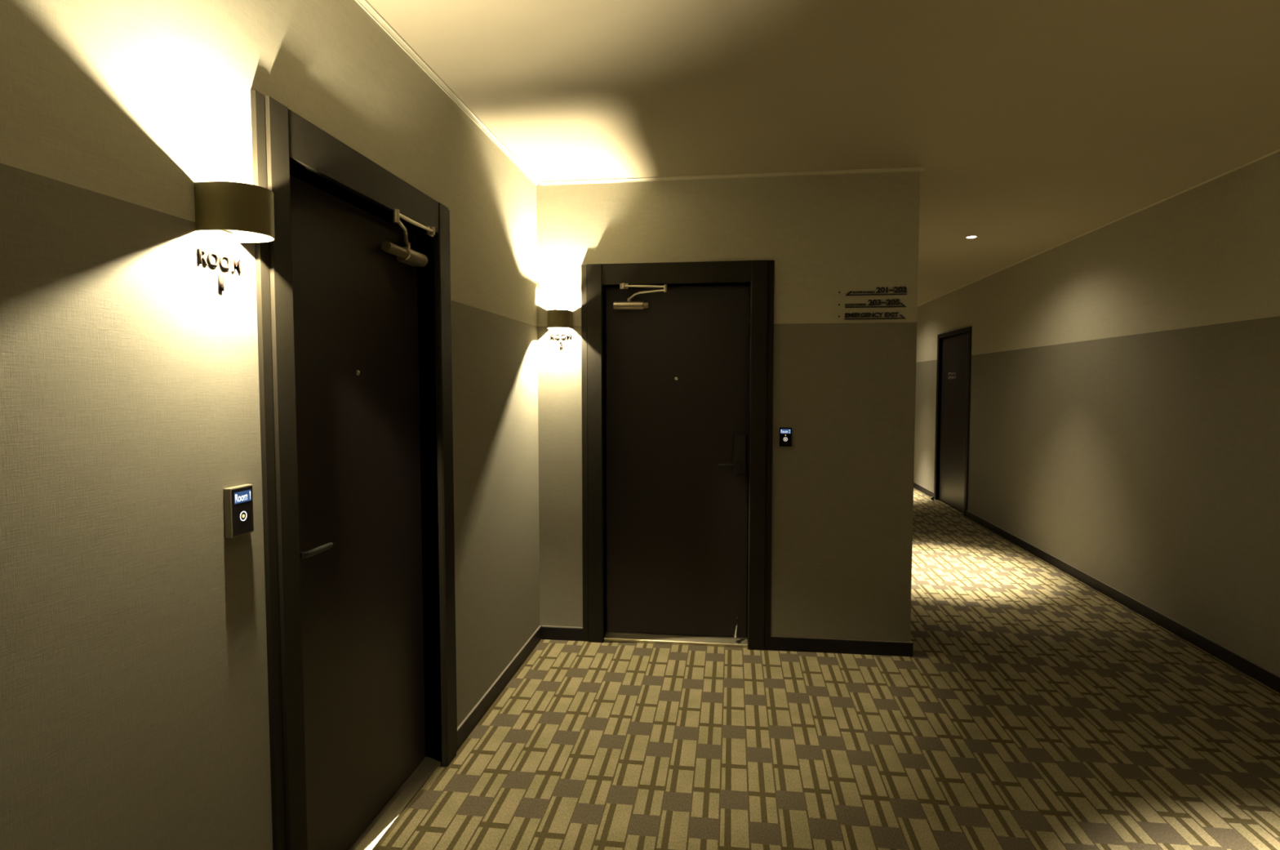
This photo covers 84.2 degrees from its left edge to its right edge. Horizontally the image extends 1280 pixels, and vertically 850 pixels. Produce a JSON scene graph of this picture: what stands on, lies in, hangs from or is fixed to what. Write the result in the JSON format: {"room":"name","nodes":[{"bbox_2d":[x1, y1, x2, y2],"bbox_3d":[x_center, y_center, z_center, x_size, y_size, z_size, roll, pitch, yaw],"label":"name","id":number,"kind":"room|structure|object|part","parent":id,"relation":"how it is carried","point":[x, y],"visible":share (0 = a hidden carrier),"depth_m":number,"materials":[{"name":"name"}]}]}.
{"room":"hotel corridor","nodes":[
{"label":"hotel corridor","id":0,"kind":"room"},
{"bbox_2d":[0,0,539,849],"bbox_3d":[-1.039,0.111,0.816,0.160,2.500,6.536,0,3,7],"label":"wall","id":1,"kind":"structure","parent":0,"point":[134,692],"depth_m":1.34,"materials":[{"name":"paint"}]},
{"bbox_2d":[197,248,240,291],"bbox_3d":[-0.868,-0.316,1.467,0.004,0.076,0.118,0,3,7],"label":"room sign","id":2,"kind":"object","parent":1,"relation":"attached to","point":[234,264],"visible":1,"depth_m":1.47,"materials":[{"name":"brown metal"}]},
{"bbox_2d":[194,181,275,243],"bbox_3d":[-0.815,-0.435,1.454,0.112,0.094,0.127,0,3,7],"label":"wall sconce","id":3,"kind":"object","parent":1,"relation":"attached to","point":[248,209],"visible":1,"depth_m":1.40,"materials":[{"name":"yellow paint"}]},
{"bbox_2d":[223,484,253,537],"bbox_3d":[-0.858,0.183,1.518,0.019,0.105,0.070,0,3,7],"label":"panel","id":4,"kind":"object","parent":1,"relation":"attached to","point":[237,500],"visible":1,"depth_m":1.50,"materials":[{"name":"brown plastic"}]},
{"bbox_3d":[-0.850,0.183,1.517,0.002,0.099,0.064,0,3,7],"label":"glass","id":5,"kind":"part","parent":4,"relation":"part of","materials":[{"name":"black glass"}]},
{"bbox_2d":[240,511,247,520],"bbox_3d":[-0.849,0.195,1.517,0.001,0.021,0.021,0,3,7],"label":"ring light","id":6,"kind":"object","parent":4,"relation":"attached to","point":[243,514],"depth_m":1.52,"materials":[{"name":"white"}]},
{"bbox_2d":[250,89,457,849],"bbox_3d":[-0.785,0.261,2.147,0.210,2.055,1.078,0,3,7],"label":"door","id":7,"kind":"structure","parent":1,"relation":"in","point":[337,303],"depth_m":2.08,"materials":[{"name":"paint"}]},
{"bbox_3d":[-0.846,0.321,1.821,0.055,0.018,0.124,0,3,7],"label":"lever handle","id":8,"kind":"part","parent":7,"relation":"part of","materials":[{"name":"black"}]},
{"bbox_3d":[-0.741,-0.610,2.206,0.016,0.040,0.369,-1,3,-13],"label":"arm","id":9,"kind":"part","parent":7,"relation":"part of","materials":[{"name":"silver metal"}]},
{"bbox_2d":[355,0,538,185],"bbox_3d":[-0.962,-1.123,0.657,0.016,0.018,6.376,0,3,7],"label":"trim","id":10,"kind":"structure","parent":1,"relation":"attached to","point":[368,8],"depth_m":2.50,"materials":[{"name":"beige paint"}]},
{"bbox_2d":[457,625,541,750],"bbox_3d":[-0.631,1.187,3.342,0.012,0.074,1.227,0,3,7],"label":"baseboard","id":11,"kind":"structure","parent":1,"relation":"attached to","point":[478,711],"depth_m":3.18,"materials":[{"name":"black paint"}]},
{"bbox_2d":[536,171,919,641],"bbox_3d":[0.435,-0.055,3.835,1.982,2.500,0.160,0,3,7],"label":"wall","id":12,"kind":"structure","parent":0,"point":[842,492],"depth_m":3.70,"materials":[{"name":"paint"}]},
{"bbox_2d":[546,309,573,328],"bbox_3d":[-0.433,-0.563,3.783,0.127,0.094,0.112,0,3,7],"label":"wall sconce","id":13,"kind":"object","parent":12,"relation":"attached to","point":[555,317],"visible":1,"depth_m":3.74,"materials":[{"name":"yellow paint"}]},
{"bbox_2d":[551,333,570,347],"bbox_3d":[-0.429,-0.458,3.842,0.110,0.076,0.004,0,3,7],"label":"room sign","id":14,"kind":"object","parent":12,"relation":"attached to","point":[567,335],"visible":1,"depth_m":3.84,"materials":[{"name":"brown metal"}]},
{"bbox_2d":[541,625,582,640],"bbox_3d":[-0.431,1.154,3.928,0.234,0.074,0.012,0,3,7],"label":"baseboard","id":15,"kind":"structure","parent":12,"relation":"attached to","point":[548,632],"depth_m":3.92,"materials":[{"name":"black paint"}]},
{"bbox_2d":[581,259,774,650],"bbox_3d":[0.191,0.170,3.797,1.019,2.055,0.210,0,3,7],"label":"door","id":16,"kind":"structure","parent":12,"relation":"in","point":[677,433],"depth_m":3.85,"materials":[{"name":"paint"}]},
{"bbox_3d":[0.036,-0.687,3.740,0.250,0.039,0.016,3,4,39],"label":"arm","id":17,"kind":"part","parent":16,"relation":"part of","materials":[{"name":"silver metal"}]},
{"bbox_3d":[0.482,0.213,3.779,0.124,0.018,0.055,0,3,7],"label":"lever handle","id":18,"kind":"part","parent":16,"relation":"part of","materials":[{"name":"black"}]},
{"bbox_2d":[538,166,924,185],"bbox_3d":[0.443,-1.290,3.676,1.982,0.018,0.016,0,3,7],"label":"trim","id":19,"kind":"structure","parent":12,"relation":"attached to","point":[913,168],"depth_m":3.67,"materials":[{"name":"beige paint"}]},
{"bbox_2d":[778,426,792,447],"bbox_3d":[0.761,0.062,3.708,0.070,0.105,0.019,0,3,7],"label":"panel","id":20,"kind":"object","parent":12,"relation":"attached to","point":[785,433],"visible":1,"depth_m":3.70,"materials":[{"name":"brown plastic"}]},
{"bbox_2d":[770,635,913,657],"bbox_3d":[1.057,1.165,3.734,0.729,0.074,0.012,0,3,7],"label":"baseboard","id":21,"kind":"structure","parent":12,"relation":"attached to","point":[878,647],"depth_m":3.73,"materials":[{"name":"black paint"}]},
{"bbox_2d":[838,311,906,319],"bbox_3d":[1.187,-0.558,3.625,0.338,0.034,0.004,0,3,7],"label":"directional sign","id":22,"kind":"object","parent":12,"relation":"attached to","point":[853,315],"visible":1,"depth_m":3.62,"materials":[{"name":"black"}]},
{"bbox_2d":[838,298,906,307],"bbox_3d":[1.187,-0.621,3.622,0.338,0.040,0.004,0,3,7],"label":"directional sign","id":23,"kind":"object","parent":12,"relation":"attached to","point":[895,301],"visible":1,"depth_m":3.62,"materials":[{"name":"black"}]},
{"bbox_2d":[838,286,906,295],"bbox_3d":[1.187,-0.683,3.619,0.338,0.040,0.004,0,3,7],"label":"directional sign","id":24,"kind":"object","parent":12,"relation":"attached to","point":[896,287],"visible":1,"depth_m":3.61,"materials":[{"name":"black"}]},
{"bbox_2d":[366,0,1279,305],"bbox_3d":[1.377,-1.405,4.692,4.300,0.100,15.400,0,3,7],"label":"ceiling","id":25,"kind":"structure","parent":0,"point":[1034,126],"depth_m":2.64,"materials":[{"name":"paint"}]},
{"bbox_2d":[964,235,978,238],"bbox_3d":[2.437,-1.381,5.210,0.094,0.005,0.094,0,3,7],"label":"recessed light","id":26,"kind":"object","parent":25,"relation":"in","point":[971,236],"visible":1,"depth_m":5.20,"materials":[{"name":"beige paint"}]},
{"bbox_2d":[377,465,1279,849],"bbox_3d":[1.390,1.186,4.934,4.300,0.100,15.200,0,3,7],"label":"floor","id":27,"kind":"structure","parent":0,"point":[1032,708],"depth_m":2.78,"materials":[{"name":"carpet"}]},
{"bbox_2d":[913,151,1279,675],"bbox_3d":[3.212,-0.099,4.625,0.160,2.500,15.200,0,3,7],"label":"wall","id":28,"kind":"structure","parent":0,"point":[1125,397],"depth_m":4.30,"materials":[{"name":"paint"}]},
{"bbox_2d":[913,481,933,497],"bbox_3d":[3.887,0.790,10.523,0.012,0.074,3.445,0,3,7],"label":"baseboard","id":29,"kind":"structure","parent":28,"relation":"attached to","point":[917,486],"depth_m":9.29,"materials":[{"name":"black paint"}]},
{"bbox_2d":[933,326,972,516],"bbox_3d":[3.634,-0.060,8.152,0.114,2.033,1.221,0,3,7],"label":"door","id":30,"kind":"structure","parent":28,"relation":"in","point":[956,362],"depth_m":8.16,"materials":[{"name":"paint"}]},
{"bbox_2d":[917,148,1279,306],"bbox_3d":[3.129,-1.343,4.567,0.008,0.008,15.200,0,3,7],"label":"trim","id":31,"kind":"structure","parent":28,"relation":"attached to","point":[1277,150],"depth_m":4.35,"materials":[{"name":"beige paint"}]},
{"bbox_2d":[965,510,1279,693],"bbox_3d":[2.825,1.239,2.393,0.012,0.074,10.534,0,3,7],"label":"baseboard","id":32,"kind":"structure","parent":28,"relation":"attached to","point":[1257,672],"depth_m":4.22,"materials":[{"name":"black paint"}]}
]}

